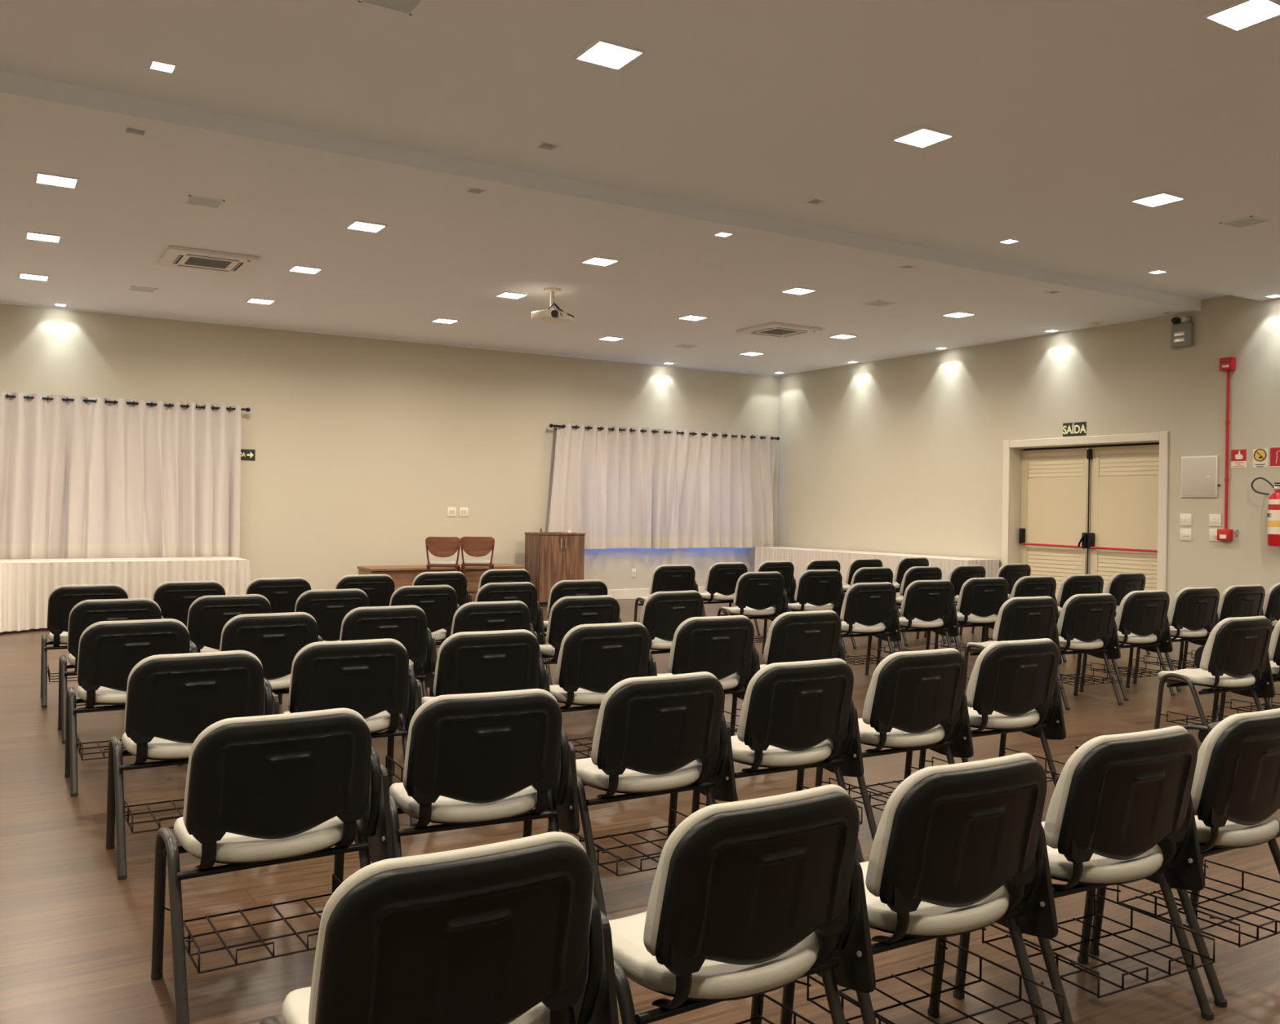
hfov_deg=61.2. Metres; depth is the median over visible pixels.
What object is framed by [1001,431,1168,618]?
door
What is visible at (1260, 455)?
safety sign
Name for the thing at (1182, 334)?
emergency light
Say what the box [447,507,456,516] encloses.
switch plate
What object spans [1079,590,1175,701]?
chair
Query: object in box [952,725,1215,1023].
chair
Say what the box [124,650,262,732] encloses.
chair back
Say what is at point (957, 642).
wire basket
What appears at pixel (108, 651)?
chair back
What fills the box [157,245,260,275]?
air conditioner
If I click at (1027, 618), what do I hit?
backrest
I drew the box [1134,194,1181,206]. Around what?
diffuser
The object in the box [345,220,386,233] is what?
recessed light
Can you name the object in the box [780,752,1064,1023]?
chair
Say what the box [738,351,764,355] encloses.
recessed light
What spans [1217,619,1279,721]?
chair
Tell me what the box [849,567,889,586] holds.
chair backrest
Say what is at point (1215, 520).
switch plate
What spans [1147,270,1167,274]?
recessed light
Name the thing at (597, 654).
backrest
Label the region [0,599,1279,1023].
floor
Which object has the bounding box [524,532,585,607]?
base cabinet
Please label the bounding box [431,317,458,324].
recessed light
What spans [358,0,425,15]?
ceiling speaker
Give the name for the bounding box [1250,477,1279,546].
fire extinguisher
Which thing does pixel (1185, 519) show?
switch plate
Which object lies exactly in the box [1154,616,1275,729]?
chair
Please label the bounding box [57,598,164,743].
chair
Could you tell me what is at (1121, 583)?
cushion
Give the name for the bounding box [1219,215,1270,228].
ceiling speaker
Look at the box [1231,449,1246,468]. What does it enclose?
safety sign
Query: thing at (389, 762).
wire basket
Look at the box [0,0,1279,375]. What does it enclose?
ceiling
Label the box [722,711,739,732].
wire basket
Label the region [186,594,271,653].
chair
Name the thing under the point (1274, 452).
safety sign
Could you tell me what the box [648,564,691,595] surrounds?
chair backrest
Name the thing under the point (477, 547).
wooden chair
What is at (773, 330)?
air conditioner
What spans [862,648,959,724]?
backrest
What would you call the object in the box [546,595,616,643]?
cushion
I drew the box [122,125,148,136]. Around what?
recessed light
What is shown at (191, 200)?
ceiling speaker
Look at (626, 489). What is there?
curtain
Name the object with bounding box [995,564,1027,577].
cushion
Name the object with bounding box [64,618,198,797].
chair
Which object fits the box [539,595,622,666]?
chair
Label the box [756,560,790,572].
chair back
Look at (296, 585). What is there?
cushion
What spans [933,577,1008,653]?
chair
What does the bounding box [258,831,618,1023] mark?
chair
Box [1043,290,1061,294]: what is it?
recessed light
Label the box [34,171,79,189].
recessed light
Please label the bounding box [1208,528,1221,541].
switch plate
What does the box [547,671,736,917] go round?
chair
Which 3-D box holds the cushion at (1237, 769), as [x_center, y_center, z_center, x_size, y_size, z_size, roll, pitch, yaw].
[1.828,0.734,3.240,0.497,0.302,0.145,1,0,-31]
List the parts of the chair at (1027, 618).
leg frame, seat, backrest, armrest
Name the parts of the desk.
panel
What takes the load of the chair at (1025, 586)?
on the floor
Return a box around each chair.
[40,584,128,707]
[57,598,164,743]
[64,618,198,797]
[106,650,279,879]
[151,708,392,1023]
[152,581,225,627]
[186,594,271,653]
[219,612,323,694]
[245,577,311,613]
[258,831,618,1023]
[277,588,368,704]
[283,638,422,826]
[334,574,395,607]
[339,605,436,697]
[372,688,579,863]
[389,585,459,645]
[412,571,471,648]
[422,629,550,704]
[425,537,460,572]
[429,600,537,697]
[460,537,494,593]
[475,582,545,644]
[477,568,530,591]
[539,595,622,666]
[543,579,607,685]
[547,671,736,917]
[549,622,657,759]
[608,784,875,1023]
[633,564,698,622]
[639,590,703,654]
[657,615,759,732]
[691,658,864,862]
[699,562,750,620]
[717,571,788,653]
[729,610,845,736]
[746,560,797,635]
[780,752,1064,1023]
[787,569,846,653]
[804,560,842,622]
[814,648,973,841]
[840,582,901,675]
[842,558,882,594]
[849,567,897,648]
[875,579,959,667]
[893,557,928,608]
[895,566,946,646]
[918,638,1066,786]
[924,565,989,641]
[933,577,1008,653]
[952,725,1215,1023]
[963,596,1063,713]
[971,564,1031,633]
[984,576,1058,642]
[1056,574,1103,662]
[1057,593,1122,710]
[1075,572,1150,654]
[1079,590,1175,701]
[1088,708,1279,1008]
[1133,586,1219,692]
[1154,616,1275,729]
[1182,584,1265,668]
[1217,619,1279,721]
[1262,582,1279,677]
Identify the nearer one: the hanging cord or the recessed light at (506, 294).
the hanging cord
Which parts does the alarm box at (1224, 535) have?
push plate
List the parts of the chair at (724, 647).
seat, backrest, leg frame, armrest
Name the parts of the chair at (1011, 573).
backrest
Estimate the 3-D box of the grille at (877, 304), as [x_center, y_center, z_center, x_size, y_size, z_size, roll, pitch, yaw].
[2.529,-2.201,11.419,0.216,0.004,0.216,1,0,-31]
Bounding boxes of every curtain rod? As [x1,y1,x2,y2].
[4,395,250,412]
[549,423,779,440]
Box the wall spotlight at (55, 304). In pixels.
[53,303,66,306]
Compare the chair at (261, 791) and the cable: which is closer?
the chair at (261, 791)
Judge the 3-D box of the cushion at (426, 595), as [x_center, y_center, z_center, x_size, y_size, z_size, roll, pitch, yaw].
[-1.542,0.670,7.700,0.497,0.302,0.145,1,0,-30]
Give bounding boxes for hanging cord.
[1260,495,1264,563]
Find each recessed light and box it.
[18,272,48,281]
[25,231,61,243]
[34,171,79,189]
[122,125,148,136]
[147,59,177,74]
[245,297,275,305]
[288,265,322,274]
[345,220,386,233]
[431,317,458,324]
[463,187,487,195]
[495,291,528,299]
[533,141,561,151]
[573,38,645,71]
[580,256,619,266]
[597,336,624,341]
[677,315,708,320]
[712,231,733,237]
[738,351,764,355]
[780,286,817,295]
[804,198,828,205]
[828,333,857,339]
[891,126,955,148]
[897,264,917,269]
[942,311,975,318]
[997,239,1020,244]
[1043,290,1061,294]
[1129,191,1186,207]
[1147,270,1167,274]
[1160,311,1176,314]
[1203,0,1279,31]
[1264,294,1279,297]
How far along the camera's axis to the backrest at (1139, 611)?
8.10 m
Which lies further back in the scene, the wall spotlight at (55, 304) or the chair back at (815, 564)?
the chair back at (815, 564)
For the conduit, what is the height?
1.660 m
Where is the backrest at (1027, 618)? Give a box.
[992,596,1051,640]
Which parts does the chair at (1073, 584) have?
seat, leg frame, backrest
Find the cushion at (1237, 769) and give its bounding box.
[1191,708,1279,815]
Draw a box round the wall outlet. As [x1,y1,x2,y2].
[631,568,635,577]
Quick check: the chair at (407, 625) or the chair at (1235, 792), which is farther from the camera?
the chair at (407, 625)
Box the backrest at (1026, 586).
[1009,576,1053,599]
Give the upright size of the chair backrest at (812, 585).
0.302 m
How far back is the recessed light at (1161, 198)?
7.49 m
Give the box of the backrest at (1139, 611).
[1115,590,1164,631]
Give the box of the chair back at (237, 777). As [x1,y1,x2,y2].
[182,708,368,827]
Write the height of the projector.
0.315 m
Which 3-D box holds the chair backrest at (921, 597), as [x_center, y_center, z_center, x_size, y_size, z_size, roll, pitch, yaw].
[2.417,0.717,9.068,0.497,0.302,0.145,1,0,-25]
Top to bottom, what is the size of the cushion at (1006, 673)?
0.302 m
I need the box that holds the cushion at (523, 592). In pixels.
[475,582,533,602]
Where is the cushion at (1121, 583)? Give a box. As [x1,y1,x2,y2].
[1104,572,1142,593]
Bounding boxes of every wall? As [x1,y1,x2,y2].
[0,303,779,590]
[777,295,1279,614]
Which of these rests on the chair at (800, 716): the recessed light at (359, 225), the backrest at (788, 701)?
the backrest at (788, 701)
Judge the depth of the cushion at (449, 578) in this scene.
9.20 m
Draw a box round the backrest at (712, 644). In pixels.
[667,615,749,673]
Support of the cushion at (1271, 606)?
on the chair at (1271, 606)
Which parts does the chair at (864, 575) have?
leg frame, backrest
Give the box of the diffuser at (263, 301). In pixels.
[248,298,273,304]
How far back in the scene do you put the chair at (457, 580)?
9.26 m
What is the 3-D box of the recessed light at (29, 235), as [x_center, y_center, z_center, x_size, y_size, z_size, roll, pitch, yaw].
[-4.970,-2.289,9.005,0.254,0.012,0.254,1,0,-31]
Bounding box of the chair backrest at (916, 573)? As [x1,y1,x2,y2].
[899,566,938,595]
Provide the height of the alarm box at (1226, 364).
0.136 m
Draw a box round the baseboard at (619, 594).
[607,586,708,599]
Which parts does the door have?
handle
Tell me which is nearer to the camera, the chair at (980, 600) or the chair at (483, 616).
the chair at (483, 616)
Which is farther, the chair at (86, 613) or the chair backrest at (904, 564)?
the chair backrest at (904, 564)
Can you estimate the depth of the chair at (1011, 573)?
12.05 m
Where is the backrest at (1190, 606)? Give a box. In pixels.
[1167,586,1215,625]
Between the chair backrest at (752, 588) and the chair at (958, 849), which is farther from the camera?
the chair backrest at (752, 588)
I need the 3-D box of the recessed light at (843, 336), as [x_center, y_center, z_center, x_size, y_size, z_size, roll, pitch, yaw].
[2.553,-2.207,13.589,0.254,0.012,0.254,1,0,-31]
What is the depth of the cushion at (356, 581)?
8.70 m
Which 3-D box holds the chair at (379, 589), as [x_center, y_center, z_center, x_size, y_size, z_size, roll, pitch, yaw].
[-2.326,0.907,8.946,0.589,0.808,0.591,1,0,-33]
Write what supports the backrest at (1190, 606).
on the chair at (1193, 613)
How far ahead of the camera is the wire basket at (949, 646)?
9.20 m
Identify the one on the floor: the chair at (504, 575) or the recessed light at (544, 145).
the chair at (504, 575)
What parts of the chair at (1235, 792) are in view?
leg frame, armrest, leg frame, seat, backrest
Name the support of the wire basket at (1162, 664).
on the chair at (1141, 619)
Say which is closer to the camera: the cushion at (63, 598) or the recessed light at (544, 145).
the recessed light at (544, 145)
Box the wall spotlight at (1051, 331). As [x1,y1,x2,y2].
[1045,329,1059,332]
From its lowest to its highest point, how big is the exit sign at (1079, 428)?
0.160 m
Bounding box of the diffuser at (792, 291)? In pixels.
[783,288,814,294]
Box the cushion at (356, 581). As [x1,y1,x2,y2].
[334,574,392,589]
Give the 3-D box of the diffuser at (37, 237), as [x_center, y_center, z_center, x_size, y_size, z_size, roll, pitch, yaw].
[-4.970,-2.291,9.005,0.230,0.008,0.230,1,0,-31]
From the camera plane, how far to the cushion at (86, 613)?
6.22 m
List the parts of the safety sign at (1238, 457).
sign panel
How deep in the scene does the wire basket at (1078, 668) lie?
7.85 m
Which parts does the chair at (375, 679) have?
seat, backrest, leg frame, armrest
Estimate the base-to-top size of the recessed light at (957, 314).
0.012 m
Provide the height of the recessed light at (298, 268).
0.012 m
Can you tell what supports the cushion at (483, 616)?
on the chair at (483, 616)
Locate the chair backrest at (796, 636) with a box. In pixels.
[762,610,835,665]
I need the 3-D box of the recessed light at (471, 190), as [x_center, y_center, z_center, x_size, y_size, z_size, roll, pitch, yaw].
[-1.144,-2.277,7.530,0.124,0.086,0.124,1,0,-31]
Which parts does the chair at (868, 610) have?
seat, backrest, leg frame, armrest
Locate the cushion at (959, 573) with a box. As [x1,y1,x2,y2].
[947,565,982,581]
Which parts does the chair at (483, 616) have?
leg frame, backrest, armrest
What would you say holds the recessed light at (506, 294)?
in the ceiling
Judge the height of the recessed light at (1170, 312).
0.086 m
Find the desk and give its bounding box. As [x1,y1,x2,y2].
[356,564,524,602]
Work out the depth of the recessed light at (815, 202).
7.71 m
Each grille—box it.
[130,287,155,292]
[677,345,697,348]
[866,301,891,306]
[1223,217,1266,227]
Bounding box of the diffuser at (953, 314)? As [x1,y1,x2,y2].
[945,312,972,317]
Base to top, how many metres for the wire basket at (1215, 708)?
0.066 m
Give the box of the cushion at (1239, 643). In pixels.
[1200,616,1266,671]
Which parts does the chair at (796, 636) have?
leg frame, backrest, armrest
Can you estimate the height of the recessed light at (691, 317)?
0.012 m
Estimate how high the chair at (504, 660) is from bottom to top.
0.808 m
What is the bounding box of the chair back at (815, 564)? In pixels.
[804,560,836,571]
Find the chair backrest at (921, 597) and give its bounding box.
[900,579,950,616]
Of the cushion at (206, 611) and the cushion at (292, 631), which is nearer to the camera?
the cushion at (292, 631)
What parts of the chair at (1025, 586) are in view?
leg frame, backrest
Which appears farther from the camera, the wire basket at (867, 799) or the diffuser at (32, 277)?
the diffuser at (32, 277)
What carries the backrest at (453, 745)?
on the chair at (490, 758)
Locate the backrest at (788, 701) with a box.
[737,658,846,742]
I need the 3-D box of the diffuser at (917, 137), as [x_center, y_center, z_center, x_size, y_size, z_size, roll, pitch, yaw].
[1.654,-2.190,6.320,0.230,0.008,0.230,1,0,-31]
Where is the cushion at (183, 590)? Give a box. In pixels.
[152,581,224,600]
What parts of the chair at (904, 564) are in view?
seat, backrest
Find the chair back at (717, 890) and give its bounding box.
[643,784,848,956]
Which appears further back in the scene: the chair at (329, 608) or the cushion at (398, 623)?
the chair at (329, 608)
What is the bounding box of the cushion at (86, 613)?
[66,598,160,647]
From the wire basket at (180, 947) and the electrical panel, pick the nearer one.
the wire basket at (180, 947)
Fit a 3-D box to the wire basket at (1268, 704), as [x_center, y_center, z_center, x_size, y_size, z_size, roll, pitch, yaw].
[3.976,1.203,6.716,0.505,0.066,0.414,1,0,-31]
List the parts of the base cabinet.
door, door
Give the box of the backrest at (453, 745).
[403,688,557,791]
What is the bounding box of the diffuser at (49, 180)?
[36,174,76,187]
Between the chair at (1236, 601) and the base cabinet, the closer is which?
the chair at (1236, 601)
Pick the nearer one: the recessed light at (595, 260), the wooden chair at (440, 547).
the recessed light at (595, 260)
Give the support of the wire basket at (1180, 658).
on the chair at (1193, 613)
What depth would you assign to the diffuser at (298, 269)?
10.11 m
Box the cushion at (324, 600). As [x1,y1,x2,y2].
[294,588,366,612]
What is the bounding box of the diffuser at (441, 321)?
[434,319,457,323]
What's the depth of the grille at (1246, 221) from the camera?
8.05 m
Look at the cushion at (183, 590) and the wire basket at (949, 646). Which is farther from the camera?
the wire basket at (949, 646)
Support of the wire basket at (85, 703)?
on the chair at (86, 613)
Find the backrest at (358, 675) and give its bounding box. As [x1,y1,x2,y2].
[288,638,406,711]
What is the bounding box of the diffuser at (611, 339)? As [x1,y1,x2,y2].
[600,337,621,341]
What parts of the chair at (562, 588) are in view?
seat, leg frame, backrest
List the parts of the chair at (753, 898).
leg frame, seat, backrest, leg frame, armrest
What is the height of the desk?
0.575 m
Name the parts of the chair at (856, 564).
seat, backrest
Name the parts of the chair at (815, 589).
seat, backrest, leg frame, armrest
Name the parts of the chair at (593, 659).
seat, backrest, armrest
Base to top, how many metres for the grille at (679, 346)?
0.004 m
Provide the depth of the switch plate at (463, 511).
14.87 m
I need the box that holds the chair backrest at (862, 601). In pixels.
[840,582,892,620]
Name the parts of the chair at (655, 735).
leg frame, seat, backrest, leg frame, armrest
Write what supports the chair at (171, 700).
on the floor
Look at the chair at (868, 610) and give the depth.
8.62 m
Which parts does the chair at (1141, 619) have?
leg frame, seat, backrest, leg frame, armrest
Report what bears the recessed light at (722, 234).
in the ceiling
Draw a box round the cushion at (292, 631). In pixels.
[219,612,316,651]
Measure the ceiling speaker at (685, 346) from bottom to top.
0.007 m
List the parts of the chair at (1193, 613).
leg frame, seat, leg frame, backrest, armrest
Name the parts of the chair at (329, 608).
leg frame, backrest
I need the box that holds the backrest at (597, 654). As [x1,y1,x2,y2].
[555,622,644,685]
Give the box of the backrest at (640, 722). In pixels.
[591,671,716,765]
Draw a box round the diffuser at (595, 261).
[583,257,616,266]
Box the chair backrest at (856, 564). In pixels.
[845,558,879,583]
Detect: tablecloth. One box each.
[0,556,250,632]
[754,546,999,613]
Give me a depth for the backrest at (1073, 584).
10.10 m
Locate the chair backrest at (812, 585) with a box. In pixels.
[794,569,839,601]
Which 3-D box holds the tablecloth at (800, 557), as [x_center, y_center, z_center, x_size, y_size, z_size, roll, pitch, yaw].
[3.207,0.956,15.451,0.675,0.752,4.374,1,0,-31]
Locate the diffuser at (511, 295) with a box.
[498,293,524,298]
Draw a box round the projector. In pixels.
[531,287,573,324]
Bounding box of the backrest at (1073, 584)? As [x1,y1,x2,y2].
[1056,574,1098,606]
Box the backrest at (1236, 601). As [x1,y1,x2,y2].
[1217,584,1260,621]
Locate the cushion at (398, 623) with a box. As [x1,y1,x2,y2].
[339,605,424,640]
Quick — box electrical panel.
[1181,455,1217,497]
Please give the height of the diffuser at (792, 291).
0.008 m
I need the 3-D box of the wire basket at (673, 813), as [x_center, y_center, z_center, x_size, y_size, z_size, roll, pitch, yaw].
[0.016,1.162,3.838,0.505,0.066,0.414,1,0,-32]
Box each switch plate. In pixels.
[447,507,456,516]
[459,507,468,516]
[1179,528,1191,541]
[1180,514,1191,526]
[1208,514,1221,526]
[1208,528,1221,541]
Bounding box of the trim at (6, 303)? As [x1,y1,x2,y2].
[0,301,779,377]
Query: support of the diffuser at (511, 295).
attached to the recessed light at (506, 294)
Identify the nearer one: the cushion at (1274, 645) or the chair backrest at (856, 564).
the cushion at (1274, 645)
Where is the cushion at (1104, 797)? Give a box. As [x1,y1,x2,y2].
[1044,725,1187,848]
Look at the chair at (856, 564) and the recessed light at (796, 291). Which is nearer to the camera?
the recessed light at (796, 291)
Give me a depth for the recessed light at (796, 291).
10.78 m
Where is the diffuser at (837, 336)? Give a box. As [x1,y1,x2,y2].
[833,334,855,338]
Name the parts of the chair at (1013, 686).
leg frame, seat, backrest, leg frame, armrest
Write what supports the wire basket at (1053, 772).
on the chair at (1013, 686)
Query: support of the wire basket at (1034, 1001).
on the chair at (958, 849)
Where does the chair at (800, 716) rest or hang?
on the floor
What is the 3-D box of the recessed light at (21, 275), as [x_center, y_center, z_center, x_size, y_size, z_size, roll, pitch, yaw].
[-5.953,-2.309,10.619,0.254,0.012,0.254,1,0,-31]
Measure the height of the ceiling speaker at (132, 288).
0.007 m
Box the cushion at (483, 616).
[450,600,527,635]
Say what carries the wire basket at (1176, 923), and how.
on the chair at (1120, 811)
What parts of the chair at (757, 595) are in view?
leg frame, seat, backrest, leg frame, armrest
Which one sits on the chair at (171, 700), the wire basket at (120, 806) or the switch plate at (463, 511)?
the wire basket at (120, 806)
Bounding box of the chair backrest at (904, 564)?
[893,557,925,582]
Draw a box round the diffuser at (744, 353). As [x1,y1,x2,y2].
[743,352,761,355]
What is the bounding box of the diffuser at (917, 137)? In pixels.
[896,128,951,146]
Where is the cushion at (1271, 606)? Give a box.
[1262,582,1279,616]
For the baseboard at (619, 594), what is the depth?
16.28 m
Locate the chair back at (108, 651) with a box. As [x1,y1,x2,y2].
[76,618,189,680]
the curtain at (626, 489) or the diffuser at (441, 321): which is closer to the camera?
the diffuser at (441, 321)
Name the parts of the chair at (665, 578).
leg frame, backrest, armrest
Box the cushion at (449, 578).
[412,571,464,586]
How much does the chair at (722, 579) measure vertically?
0.808 m
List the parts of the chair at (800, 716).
leg frame, seat, backrest, leg frame, armrest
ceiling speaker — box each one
[128,285,157,293]
[183,195,224,208]
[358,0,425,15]
[674,344,698,348]
[862,300,896,306]
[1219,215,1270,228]
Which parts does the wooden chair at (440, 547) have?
post, seat, seat frame, backrest, post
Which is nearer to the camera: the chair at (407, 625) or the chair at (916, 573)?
the chair at (407, 625)
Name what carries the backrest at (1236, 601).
on the chair at (1236, 601)
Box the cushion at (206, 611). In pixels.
[186,594,270,628]
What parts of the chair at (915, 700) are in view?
leg frame, seat, backrest, leg frame, armrest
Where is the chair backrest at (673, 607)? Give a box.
[639,590,698,624]
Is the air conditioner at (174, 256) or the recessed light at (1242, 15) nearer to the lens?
the recessed light at (1242, 15)
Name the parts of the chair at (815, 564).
backrest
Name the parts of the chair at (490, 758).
leg frame, seat, backrest, leg frame, armrest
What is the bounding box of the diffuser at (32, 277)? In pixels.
[20,274,47,280]
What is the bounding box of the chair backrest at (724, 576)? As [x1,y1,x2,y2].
[704,562,743,591]
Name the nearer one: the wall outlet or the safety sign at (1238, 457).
the safety sign at (1238, 457)
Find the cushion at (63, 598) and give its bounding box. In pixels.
[46,584,128,626]
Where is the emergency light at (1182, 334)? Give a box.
[1170,315,1193,348]
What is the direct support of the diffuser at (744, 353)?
attached to the recessed light at (749, 353)
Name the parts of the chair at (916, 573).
seat, leg frame, backrest, leg frame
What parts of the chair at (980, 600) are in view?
leg frame, seat, backrest, leg frame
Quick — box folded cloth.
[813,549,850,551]
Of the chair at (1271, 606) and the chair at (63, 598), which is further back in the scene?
the chair at (1271, 606)
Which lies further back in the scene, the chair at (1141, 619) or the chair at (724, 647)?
the chair at (1141, 619)
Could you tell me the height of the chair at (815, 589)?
0.808 m
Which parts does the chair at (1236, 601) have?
leg frame, backrest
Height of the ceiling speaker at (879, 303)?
0.007 m
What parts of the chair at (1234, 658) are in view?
leg frame, seat, leg frame, armrest, backrest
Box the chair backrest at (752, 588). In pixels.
[733,571,781,604]
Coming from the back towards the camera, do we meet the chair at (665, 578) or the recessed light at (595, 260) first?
the chair at (665, 578)
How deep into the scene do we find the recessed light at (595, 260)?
9.60 m
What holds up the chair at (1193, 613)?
on the floor
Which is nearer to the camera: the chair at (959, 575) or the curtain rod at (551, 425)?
the chair at (959, 575)
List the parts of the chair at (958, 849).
leg frame, seat, backrest, leg frame, armrest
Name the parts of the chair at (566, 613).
leg frame, seat, backrest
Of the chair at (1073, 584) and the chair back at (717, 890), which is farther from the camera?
the chair at (1073, 584)
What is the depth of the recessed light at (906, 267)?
9.73 m
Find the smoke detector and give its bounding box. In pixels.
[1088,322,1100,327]
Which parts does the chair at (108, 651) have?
leg frame, seat, backrest, armrest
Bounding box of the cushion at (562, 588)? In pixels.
[546,579,603,618]
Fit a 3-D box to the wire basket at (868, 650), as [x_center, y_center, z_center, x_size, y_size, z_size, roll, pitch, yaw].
[1.786,1.165,8.746,0.505,0.066,0.414,1,0,-28]
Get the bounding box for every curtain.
[0,391,241,559]
[547,422,775,549]
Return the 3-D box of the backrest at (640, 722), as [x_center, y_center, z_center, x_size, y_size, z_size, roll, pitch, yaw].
[0.073,0.708,3.754,0.497,0.302,0.145,1,0,-32]
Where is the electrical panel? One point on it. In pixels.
(1199, 474)
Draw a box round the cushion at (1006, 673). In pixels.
[965,638,1052,707]
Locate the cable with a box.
[537,528,562,580]
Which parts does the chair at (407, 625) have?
backrest, seat, leg frame, armrest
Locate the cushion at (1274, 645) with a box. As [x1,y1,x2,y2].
[1268,619,1279,661]
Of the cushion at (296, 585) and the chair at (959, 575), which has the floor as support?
the chair at (959, 575)
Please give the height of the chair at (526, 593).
0.808 m
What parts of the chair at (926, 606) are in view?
leg frame, seat, backrest, leg frame, armrest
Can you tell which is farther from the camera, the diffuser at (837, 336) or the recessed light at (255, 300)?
the diffuser at (837, 336)
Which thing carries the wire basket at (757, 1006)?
on the chair at (753, 898)
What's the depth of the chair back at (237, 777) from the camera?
2.92 m
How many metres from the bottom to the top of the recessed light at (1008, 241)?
0.086 m
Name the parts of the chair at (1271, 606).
backrest, seat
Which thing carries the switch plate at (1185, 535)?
attached to the wall at (903, 455)
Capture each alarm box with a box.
[1217,528,1233,541]
[1219,356,1235,371]
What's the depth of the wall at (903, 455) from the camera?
13.77 m
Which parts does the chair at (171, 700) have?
leg frame, seat, backrest, armrest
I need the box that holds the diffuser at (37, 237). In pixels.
[26,233,59,242]
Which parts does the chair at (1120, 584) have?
backrest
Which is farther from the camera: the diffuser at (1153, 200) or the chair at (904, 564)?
the chair at (904, 564)
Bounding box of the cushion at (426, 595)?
[389,585,453,606]
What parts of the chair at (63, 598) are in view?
leg frame, seat, backrest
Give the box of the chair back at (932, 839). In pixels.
[865,752,1035,897]
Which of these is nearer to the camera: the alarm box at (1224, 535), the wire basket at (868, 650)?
the wire basket at (868, 650)
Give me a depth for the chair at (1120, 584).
10.52 m
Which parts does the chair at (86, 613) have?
leg frame, seat, backrest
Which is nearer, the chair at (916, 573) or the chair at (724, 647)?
the chair at (724, 647)
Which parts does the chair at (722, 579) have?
leg frame, seat, backrest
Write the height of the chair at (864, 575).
0.808 m
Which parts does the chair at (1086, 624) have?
leg frame, seat, backrest, leg frame, armrest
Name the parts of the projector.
ceiling plate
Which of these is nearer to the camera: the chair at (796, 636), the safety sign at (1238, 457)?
the chair at (796, 636)
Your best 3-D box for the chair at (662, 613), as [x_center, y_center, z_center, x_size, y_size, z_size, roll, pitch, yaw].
[0.132,0.945,7.662,0.589,0.808,0.591,1,0,-34]
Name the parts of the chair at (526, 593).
backrest, armrest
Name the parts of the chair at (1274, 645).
leg frame, seat, backrest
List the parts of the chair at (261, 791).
leg frame, seat, backrest, leg frame, armrest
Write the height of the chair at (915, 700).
0.808 m
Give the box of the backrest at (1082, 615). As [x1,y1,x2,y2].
[1057,593,1111,635]
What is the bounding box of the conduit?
[1224,370,1230,528]
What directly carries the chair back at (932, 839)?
on the chair at (958, 849)
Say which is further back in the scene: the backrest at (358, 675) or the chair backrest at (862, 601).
the chair backrest at (862, 601)
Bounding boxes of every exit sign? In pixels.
[240,448,255,461]
[1062,422,1086,436]
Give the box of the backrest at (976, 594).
[956,577,1004,612]
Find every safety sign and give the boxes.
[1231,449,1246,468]
[1252,448,1267,467]
[1270,447,1279,466]
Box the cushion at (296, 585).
[245,577,309,594]
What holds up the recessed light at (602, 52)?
in the ceiling
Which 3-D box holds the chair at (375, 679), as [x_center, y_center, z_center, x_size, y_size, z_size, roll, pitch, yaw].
[-1.300,0.938,4.750,0.589,0.808,0.591,1,0,-28]
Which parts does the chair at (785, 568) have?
leg frame, backrest, armrest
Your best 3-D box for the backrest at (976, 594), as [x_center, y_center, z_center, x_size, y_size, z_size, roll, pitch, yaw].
[3.024,0.724,9.518,0.497,0.302,0.145,1,0,-22]
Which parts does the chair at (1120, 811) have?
leg frame, seat, backrest, armrest, leg frame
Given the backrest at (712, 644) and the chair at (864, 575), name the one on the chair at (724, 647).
the backrest at (712, 644)
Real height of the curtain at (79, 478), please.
1.946 m
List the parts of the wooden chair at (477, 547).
post, leg, seat, seat frame, backrest, post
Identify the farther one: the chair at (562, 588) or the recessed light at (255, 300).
the recessed light at (255, 300)
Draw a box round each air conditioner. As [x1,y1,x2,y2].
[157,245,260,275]
[736,322,822,338]
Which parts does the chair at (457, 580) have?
backrest, armrest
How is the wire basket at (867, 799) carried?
on the chair at (915, 700)
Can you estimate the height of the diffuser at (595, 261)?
0.008 m
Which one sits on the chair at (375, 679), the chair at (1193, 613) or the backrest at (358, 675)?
the backrest at (358, 675)
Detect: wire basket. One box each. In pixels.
[46,665,76,682]
[75,702,124,713]
[76,733,126,760]
[114,795,184,834]
[163,874,342,973]
[385,755,404,785]
[560,809,688,876]
[568,737,593,759]
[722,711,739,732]
[733,993,814,1023]
[753,630,767,643]
[795,939,1064,1023]
[822,765,921,811]
[844,648,893,665]
[880,643,958,653]
[924,747,1065,782]
[937,637,992,652]
[980,893,1215,998]
[1059,666,1122,686]
[1086,659,1175,678]
[1106,859,1279,947]
[1139,653,1196,669]
[1160,705,1253,725]
[1225,693,1279,712]
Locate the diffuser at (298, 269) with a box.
[290,266,320,273]
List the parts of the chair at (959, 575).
leg frame, seat, backrest, leg frame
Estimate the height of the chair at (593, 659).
0.808 m

